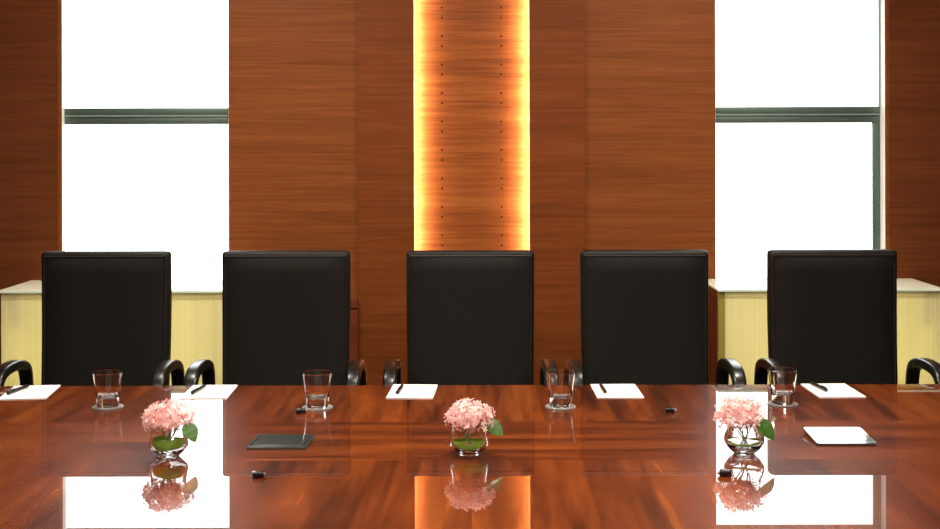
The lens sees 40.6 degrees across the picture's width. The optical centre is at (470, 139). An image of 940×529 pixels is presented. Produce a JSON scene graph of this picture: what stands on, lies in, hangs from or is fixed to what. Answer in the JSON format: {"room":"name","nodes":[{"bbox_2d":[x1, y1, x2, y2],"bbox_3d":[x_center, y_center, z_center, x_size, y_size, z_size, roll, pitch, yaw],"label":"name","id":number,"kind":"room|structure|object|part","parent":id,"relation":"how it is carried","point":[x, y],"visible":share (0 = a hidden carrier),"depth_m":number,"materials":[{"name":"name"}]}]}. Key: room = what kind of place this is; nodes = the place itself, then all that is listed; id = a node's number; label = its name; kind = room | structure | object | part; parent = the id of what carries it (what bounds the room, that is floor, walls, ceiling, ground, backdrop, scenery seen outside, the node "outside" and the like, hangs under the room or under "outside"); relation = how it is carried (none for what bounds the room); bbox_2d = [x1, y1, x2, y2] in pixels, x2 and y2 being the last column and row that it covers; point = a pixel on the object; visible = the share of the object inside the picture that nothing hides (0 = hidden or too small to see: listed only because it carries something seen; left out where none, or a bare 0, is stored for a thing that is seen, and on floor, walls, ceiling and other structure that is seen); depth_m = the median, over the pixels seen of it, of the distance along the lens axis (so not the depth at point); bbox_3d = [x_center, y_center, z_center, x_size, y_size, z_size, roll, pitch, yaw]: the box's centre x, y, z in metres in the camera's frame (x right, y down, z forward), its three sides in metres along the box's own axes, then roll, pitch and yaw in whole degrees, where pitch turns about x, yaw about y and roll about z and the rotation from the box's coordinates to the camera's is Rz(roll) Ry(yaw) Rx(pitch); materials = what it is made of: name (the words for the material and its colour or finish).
{"room":"conference room","nodes":[
{"label":"conference room","id":0,"kind":"room"},
{"bbox_2d":[0,0,939,364],"bbox_3d":[0.000,0.175,5.550,6.800,2.750,0.100,0,0,0],"label":"wall","id":1,"kind":"structure","parent":0,"point":[650,127],"depth_m":5.50,"materials":[{"name":"brown wood"}]},
{"bbox_2d":[57,0,60,250],"bbox_3d":[-1.783,-0.299,5.498,0.014,1.795,0.003,0,0,0],"label":"trim","id":2,"kind":"structure","parent":1,"relation":"attached to","point":[58,1],"depth_m":5.50,"materials":[{"name":"brown wood"}]},
{"bbox_2d":[62,0,228,250],"bbox_3d":[-1.412,-0.214,5.534,0.724,1.665,0.056,0,0,0],"label":"window","id":3,"kind":"structure","parent":1,"relation":"in","point":[70,116],"depth_m":5.53,"materials":[{"name":"white paint"}]},
{"bbox_3d":[-1.413,-0.593,5.559,0.718,0.905,0.006,0,0,0],"label":"pane","id":4,"kind":"part","parent":3,"relation":"part of","materials":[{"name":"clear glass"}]},
{"bbox_3d":[-1.411,0.273,5.559,0.718,0.680,0.006,0,0,0],"label":"pane","id":5,"kind":"part","parent":3,"relation":"part of","materials":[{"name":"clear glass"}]},
{"bbox_2d":[350,299,357,361],"bbox_3d":[-0.720,1.121,5.475,0.468,0.862,0.050,0,0,0],"label":"trim","id":6,"kind":"structure","parent":1,"relation":"attached to","point":[354,302],"depth_m":5.46,"materials":[{"name":"brown wood"}]},
{"bbox_2d":[358,0,413,384],"bbox_3d":[-0.367,0.176,5.492,0.242,2.750,0.016,0,0,0],"label":"wall panel","id":7,"kind":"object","parent":1,"relation":"attached to","point":[385,27],"depth_m":5.48,"materials":[{"name":"brown wood"}]},
{"bbox_2d":[414,0,529,249],"bbox_3d":[0.003,0.175,5.561,0.625,2.750,0.018,0,0,0],"label":"backlit wall panel","id":8,"kind":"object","parent":1,"relation":"attached to","point":[471,57],"depth_m":5.56,"materials":[{"name":"brown wood"}]},
{"bbox_2d":[529,0,584,384],"bbox_3d":[0.373,0.174,5.492,0.240,2.750,0.016,0,0,0],"label":"wall panel","id":9,"kind":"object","parent":1,"relation":"attached to","point":[556,27],"depth_m":5.48,"materials":[{"name":"brown wood"}]},
{"bbox_2d":[715,0,884,278],"bbox_3d":[1.427,-0.221,5.552,0.736,1.665,0.092,0,0,0],"label":"window","id":10,"kind":"structure","parent":1,"relation":"in","point":[875,115],"depth_m":5.56,"materials":[{"name":"white paint"}]},
{"bbox_2d":[886,0,889,248],"bbox_3d":[1.803,-0.306,5.498,0.014,1.795,0.003,0,0,0],"label":"trim","id":11,"kind":"structure","parent":1,"relation":"attached to","point":[887,1],"depth_m":5.50,"materials":[{"name":"brown wood"}]},
{"bbox_3d":[0.004,1.600,1.600,6.800,0.100,8.000,0,0,0],"label":"floor","id":12,"kind":"structure","parent":0,"visible":0},
{"bbox_2d":[0,251,184,385],"bbox_3d":[-1.322,0.979,4.389,0.607,1.148,0.588,0,0,0],"label":"chair","id":13,"kind":"object","parent":12,"relation":"on","point":[102,310],"visible":0.48,"depth_m":4.58,"materials":[{"name":"black leather"}]},
{"bbox_3d":[-1.595,0.946,4.404,0.046,0.356,0.354,0,0,0],"label":"armrest","id":14,"kind":"part","parent":13,"relation":"part of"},
{"bbox_3d":[-1.324,0.744,4.572,0.427,0.637,0.058,0,0,0],"label":"panel","id":15,"kind":"part","parent":13,"relation":"part of","materials":[{"name":"black leather"}]},
{"bbox_3d":[-1.051,0.945,4.404,0.046,0.356,0.354,0,0,0],"label":"armrest","id":16,"kind":"part","parent":13,"relation":"part of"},
{"bbox_2d":[0,280,221,385],"bbox_3d":[-1.429,1.080,5.300,0.951,0.947,0.398,0,0,0],"label":"base cabinet","id":17,"kind":"object","parent":12,"relation":"on","point":[196,326],"visible":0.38,"depth_m":5.12,"materials":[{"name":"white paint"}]},
{"bbox_3d":[-1.876,1.050,5.125,0.033,0.868,0.018,0,0,0],"label":"corner post","id":18,"kind":"part","parent":17,"relation":"part of","materials":[{"name":"yellow wood"}]},
{"bbox_3d":[-1.430,0.611,5.301,0.951,0.009,0.395,0,0,0],"label":"glass","id":19,"kind":"part","parent":17,"relation":"part of","materials":[{"name":"white glass"}]},
{"bbox_2d":[183,250,366,385],"bbox_3d":[-0.669,0.977,4.389,0.607,1.148,0.588,0,0,0],"label":"chair","id":20,"kind":"object","parent":12,"relation":"on","point":[286,314],"visible":0.41,"depth_m":4.58,"materials":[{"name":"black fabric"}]},
{"bbox_3d":[-0.942,0.945,4.404,0.046,0.356,0.354,0,0,0],"label":"armrest","id":21,"kind":"part","parent":20,"relation":"part of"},
{"bbox_3d":[-0.670,0.743,4.572,0.427,0.637,0.058,0,0,0],"label":"panel","id":22,"kind":"part","parent":20,"relation":"part of","materials":[{"name":"black leather"}]},
{"bbox_3d":[-0.670,0.743,4.599,0.464,0.678,0.106,0,0,0],"label":"backrest","id":23,"kind":"part","parent":20,"relation":"part of","materials":[{"name":"black leather"}]},
{"bbox_3d":[-0.398,0.944,4.404,0.046,0.356,0.354,0,0,0],"label":"armrest","id":24,"kind":"part","parent":20,"relation":"part of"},
{"bbox_2d":[0,384,939,528],"bbox_3d":[0.003,1.180,3.050,4.700,0.740,2.300,0,0,0],"label":"table","id":25,"kind":"object","parent":12,"relation":"on","point":[374,460],"visible":1,"depth_m":3.14,"materials":[{"name":"brown wood"}]},
{"bbox_2d":[0,385,60,399],"bbox_3d":[-1.419,0.811,4.087,0.147,0.004,0.210,0,0,-6],"label":"pad","id":26,"kind":"object","parent":25,"relation":"on","point":[33,391],"visible":0.94,"depth_m":4.06,"materials":[{"name":"white paper"}]},
{"bbox_2d":[6,385,29,394],"bbox_3d":[-1.459,0.803,4.100,0.013,0.015,0.137,0,0,11],"label":"ballpoint pen","id":27,"kind":"object","parent":26,"relation":"on","point":[11,391],"visible":1,"depth_m":4.07,"materials":[{"name":"black plastic"}]},
{"bbox_2d":[92,403,123,409],"bbox_3d":[-1.104,0.810,3.860,0.093,0.004,0.093,0,0,0],"label":"coaster","id":28,"kind":"object","parent":25,"relation":"on","point":[122,405],"visible":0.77,"depth_m":3.84,"materials":[{"name":"clear plastic"}]},
{"bbox_2d":[93,369,122,407],"bbox_3d":[-1.104,0.757,3.860,0.089,0.104,0.089,0,0,0],"label":"tumbler","id":29,"kind":"object","parent":28,"relation":"on","point":[107,383],"visible":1,"depth_m":3.83,"materials":[{"name":"clear glass"}]},
{"bbox_2d":[149,424,187,457],"bbox_3d":[-0.776,0.774,3.260,0.099,0.075,0.099,0,0,0],"label":"bud vase","id":30,"kind":"object","parent":25,"relation":"on","point":[165,444],"visible":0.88,"depth_m":3.22,"materials":[{"name":"clear glass"}]},
{"bbox_2d":[141,398,197,441],"bbox_3d":[-0.773,0.732,3.263,0.154,0.128,0.136,0,0,0],"label":"hydrangea","id":31,"kind":"object","parent":30,"relation":"in","point":[163,413],"visible":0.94,"depth_m":3.24,"materials":[{"name":"pink plant"}]},
{"bbox_2d":[180,385,237,398],"bbox_3d":[-0.842,0.810,4.087,0.147,0.004,0.210,0,0,-1],"label":"pad","id":32,"kind":"object","parent":25,"relation":"on","point":[210,391],"visible":1,"depth_m":4.07,"materials":[{"name":"white paper"}]},
{"bbox_2d":[191,384,206,394],"bbox_3d":[-0.877,0.802,4.100,0.013,0.015,0.137,0,0,7],"label":"ballpoint pen","id":33,"kind":"object","parent":32,"relation":"on","point":[199,388],"visible":1,"depth_m":4.07,"materials":[{"name":"black plastic"}]},
{"bbox_2d":[252,470,265,477],"bbox_3d":[-0.510,0.804,3.053,0.032,0.015,0.019,0,0,-8],"label":"plug","id":34,"kind":"object","parent":25,"relation":"on","point":[255,474],"visible":1,"depth_m":3.04,"materials":[{"name":"black plastic"}]},
{"bbox_2d":[247,434,315,449],"bbox_3d":[-0.507,0.807,3.401,0.160,0.007,0.150,0,0,3],"label":"port cover","id":35,"kind":"object","parent":25,"relation":"on","point":[261,441],"visible":1,"depth_m":3.38,"materials":[{"name":"plastic"}]},
{"bbox_3d":[-0.507,0.804,3.401,0.126,0.001,0.108,0,0,3],"label":"lid","id":36,"kind":"part","parent":35,"relation":"part of","materials":[{"name":"metal"}]},
{"bbox_2d":[296,408,306,413],"bbox_3d":[-0.503,0.804,3.768,0.032,0.015,0.019,0,0,-6],"label":"plug","id":37,"kind":"object","parent":25,"relation":"on","point":[298,410],"visible":1,"depth_m":3.76,"materials":[{"name":"black plastic"}]},
{"bbox_2d":[302,404,332,410],"bbox_3d":[-0.465,0.809,3.846,0.093,0.004,0.093,0,0,0],"label":"coaster","id":38,"kind":"object","parent":25,"relation":"on","point":[329,405],"visible":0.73,"depth_m":3.84,"materials":[{"name":"clear plastic"}]},
{"bbox_2d":[303,370,331,408],"bbox_3d":[-0.465,0.756,3.846,0.089,0.104,0.089,0,0,0],"label":"tumbler","id":39,"kind":"object","parent":38,"relation":"on","point":[317,383],"visible":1,"depth_m":3.81,"materials":[{"name":"clear glass"}]},
{"bbox_2d":[386,384,437,398],"bbox_3d":[-0.188,0.809,4.087,0.147,0.004,0.210,0,0,3],"label":"pad","id":40,"kind":"object","parent":25,"relation":"on","point":[422,391],"visible":1,"depth_m":4.08,"materials":[{"name":"white paper"}]},
{"bbox_2d":[395,384,403,393],"bbox_3d":[-0.228,0.800,4.096,0.013,0.015,0.137,0,0,5],"label":"ballpoint pen","id":41,"kind":"object","parent":40,"relation":"on","point":[401,386],"visible":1,"depth_m":4.06,"materials":[{"name":"black plastic"}]},
{"bbox_2d":[450,422,487,456],"bbox_3d":[-0.005,0.773,3.271,0.099,0.075,0.099,0,0,0],"label":"bud vase","id":42,"kind":"object","parent":25,"relation":"on","point":[466,442],"visible":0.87,"depth_m":3.23,"materials":[{"name":"clear glass"}]},
{"bbox_2d":[444,398,502,435],"bbox_3d":[-0.003,0.731,3.270,0.137,0.128,0.135,0,0,-28],"label":"hydrangea","id":43,"kind":"object","parent":42,"relation":"in","point":[465,411],"visible":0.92,"depth_m":3.25,"materials":[{"name":"pink plant"}]},
{"bbox_2d":[545,404,575,409],"bbox_3d":[0.272,0.807,3.849,0.093,0.004,0.093,0,0,0],"label":"coaster","id":44,"kind":"object","parent":25,"relation":"on","point":[573,406],"visible":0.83,"depth_m":3.84,"materials":[{"name":"clear plastic"}]},
{"bbox_2d":[546,369,574,407],"bbox_3d":[0.271,0.754,3.849,0.089,0.104,0.089,0,0,0],"label":"tumbler","id":45,"kind":"object","parent":44,"relation":"on","point":[560,382],"visible":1,"depth_m":3.82,"materials":[{"name":"clear glass"}]},
{"bbox_2d":[590,384,643,397],"bbox_3d":[0.469,0.807,4.087,0.147,0.004,0.210,0,0,0],"label":"pad","id":46,"kind":"object","parent":25,"relation":"on","point":[613,390],"visible":1,"depth_m":4.07,"materials":[{"name":"white paper"}]},
{"bbox_2d":[599,383,606,392],"bbox_3d":[0.425,0.799,4.104,0.013,0.015,0.137,0,0,-1],"label":"ballpoint pen","id":47,"kind":"object","parent":46,"relation":"on","point":[602,387],"visible":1,"depth_m":4.07,"materials":[{"name":"black plastic"}]},
{"bbox_2d":[665,407,676,412],"bbox_3d":[0.593,0.801,3.768,0.032,0.015,0.019,0,0,9],"label":"plug","id":48,"kind":"object","parent":25,"relation":"on","point":[667,409],"visible":1,"depth_m":3.76,"materials":[{"name":"black plastic"}]},
{"bbox_2d":[717,469,730,476],"bbox_3d":[0.610,0.801,3.057,0.032,0.015,0.019,0,0,8],"label":"plug","id":49,"kind":"object","parent":25,"relation":"on","point":[722,472],"visible":1,"depth_m":3.05,"materials":[{"name":"black plastic"}]},
{"bbox_2d":[724,423,764,455],"bbox_3d":[0.705,0.771,3.276,0.103,0.075,0.103,0,0,0],"label":"bud vase","id":50,"kind":"object","parent":25,"relation":"on","point":[741,441],"visible":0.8,"depth_m":3.24,"materials":[{"name":"clear glass"}]},
{"bbox_2d":[713,395,774,440],"bbox_3d":[0.696,0.726,3.274,0.150,0.134,0.143,0,0,0],"label":"hydrangea","id":51,"kind":"object","parent":50,"relation":"in","point":[742,412],"visible":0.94,"depth_m":3.24,"materials":[{"name":"pink plant"}]},
{"bbox_2d":[767,401,797,406],"bbox_3d":[0.952,0.806,3.882,0.093,0.004,0.093,0,0,0],"label":"coaster","id":52,"kind":"object","parent":25,"relation":"on","point":[768,403],"visible":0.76,"depth_m":3.87,"materials":[{"name":"clear plastic"}]},
{"bbox_2d":[768,367,797,404],"bbox_3d":[0.952,0.752,3.882,0.089,0.104,0.089,0,0,0],"label":"tumbler","id":53,"kind":"object","parent":52,"relation":"on","point":[782,380],"visible":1,"depth_m":3.85,"materials":[{"name":"clear glass"}]},
{"bbox_2d":[801,383,865,397],"bbox_3d":[1.164,0.806,4.087,0.147,0.004,0.210,0,0,-1],"label":"pad","id":54,"kind":"object","parent":25,"relation":"on","point":[835,390],"visible":1,"depth_m":4.06,"materials":[{"name":"white paper"}]},
{"bbox_2d":[809,381,827,391],"bbox_3d":[1.125,0.797,4.122,0.013,0.015,0.137,0,0,-8],"label":"ballpoint pen","id":55,"kind":"object","parent":54,"relation":"on","point":[819,386],"visible":1,"depth_m":4.09,"materials":[{"name":"black plastic"}]},
{"bbox_2d":[803,427,876,445],"bbox_3d":[0.994,0.800,3.429,0.160,0.016,0.150,0,0,0],"label":"port cover","id":56,"kind":"object","parent":25,"relation":"on","point":[821,436],"visible":1,"depth_m":3.41,"materials":[{"name":"silver plastic"}]},
{"bbox_3d":[0.994,0.796,3.429,0.126,0.001,0.108,0,4,0],"label":"lid","id":57,"kind":"part","parent":56,"relation":"part of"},
{"bbox_2d":[383,250,556,384],"bbox_3d":[0.000,0.976,4.389,0.607,1.148,0.588,0,0,0],"label":"chair","id":58,"kind":"object","parent":12,"relation":"on","point":[470,313],"visible":0.37,"depth_m":4.58,"materials":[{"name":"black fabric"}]},
{"bbox_3d":[-0.274,0.944,4.404,0.046,0.356,0.354,0,0,0],"label":"armrest","id":59,"kind":"part","parent":58,"relation":"part of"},
{"bbox_3d":[-0.002,0.741,4.572,0.427,0.637,0.058,0,0,0],"label":"panel","id":60,"kind":"part","parent":58,"relation":"part of","materials":[{"name":"black leather"}]},
{"bbox_3d":[0.270,0.942,4.404,0.046,0.356,0.354,0,0,0],"label":"armrest","id":61,"kind":"part","parent":58,"relation":"part of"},
{"bbox_2d":[564,250,746,384],"bbox_3d":[0.631,0.974,4.389,0.607,1.148,0.588,0,0,0],"label":"chair","id":62,"kind":"object","parent":12,"relation":"on","point":[644,313],"visible":0.43,"depth_m":4.58,"materials":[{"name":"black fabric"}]},
{"bbox_3d":[0.358,0.942,4.404,0.046,0.356,0.354,0,0,0],"label":"armrest","id":63,"kind":"part","parent":62,"relation":"part of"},
{"bbox_3d":[0.630,0.740,4.572,0.427,0.637,0.058,0,0,0],"label":"panel","id":64,"kind":"part","parent":62,"relation":"part of","materials":[{"name":"black leather"}]},
{"bbox_3d":[0.902,0.941,4.404,0.046,0.356,0.354,0,0,0],"label":"armrest","id":65,"kind":"part","parent":62,"relation":"part of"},
{"bbox_2d":[708,278,939,384],"bbox_3d":[1.451,1.073,5.300,0.916,0.947,0.398,0,0,0],"label":"base cabinet","id":66,"kind":"object","parent":12,"relation":"on","point":[737,308],"visible":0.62,"depth_m":5.12,"materials":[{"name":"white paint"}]},
{"bbox_3d":[0.999,1.044,5.317,0.004,0.868,0.363,0,0,0],"label":"panel","id":67,"kind":"part","parent":66,"relation":"part of","materials":[{"name":"brown wood"}]},
{"bbox_3d":[1.450,0.604,5.301,0.916,0.009,0.395,0,0,0],"label":"glass","id":68,"kind":"part","parent":66,"relation":"part of","materials":[{"name":"white glass"}]},
{"bbox_3d":[1.881,1.042,5.125,0.033,0.868,0.018,0,0,0],"label":"corner post","id":69,"kind":"part","parent":66,"relation":"part of","materials":[{"name":"yellow wood"}]},
{"bbox_2d":[754,249,939,384],"bbox_3d":[1.314,0.973,4.389,0.607,1.148,0.588,0,0,0],"label":"chair","id":70,"kind":"object","parent":12,"relation":"on","point":[832,313],"visible":0.49,"depth_m":4.58,"materials":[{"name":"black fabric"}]},
{"bbox_3d":[1.041,0.941,4.404,0.046,0.356,0.354,0,0,0],"label":"armrest","id":71,"kind":"part","parent":70,"relation":"part of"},
{"bbox_3d":[1.313,0.738,4.599,0.464,0.678,0.106,0,0,0],"label":"backrest","id":72,"kind":"part","parent":70,"relation":"part of","materials":[{"name":"black leather"}]},
{"bbox_3d":[1.313,0.738,4.572,0.427,0.637,0.058,0,0,0],"label":"panel","id":73,"kind":"part","parent":70,"relation":"part of","materials":[{"name":"black leather"}]},
{"bbox_3d":[1.585,0.939,4.404,0.046,0.356,0.354,0,0,0],"label":"armrest","id":74,"kind":"part","parent":70,"relation":"part of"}
]}

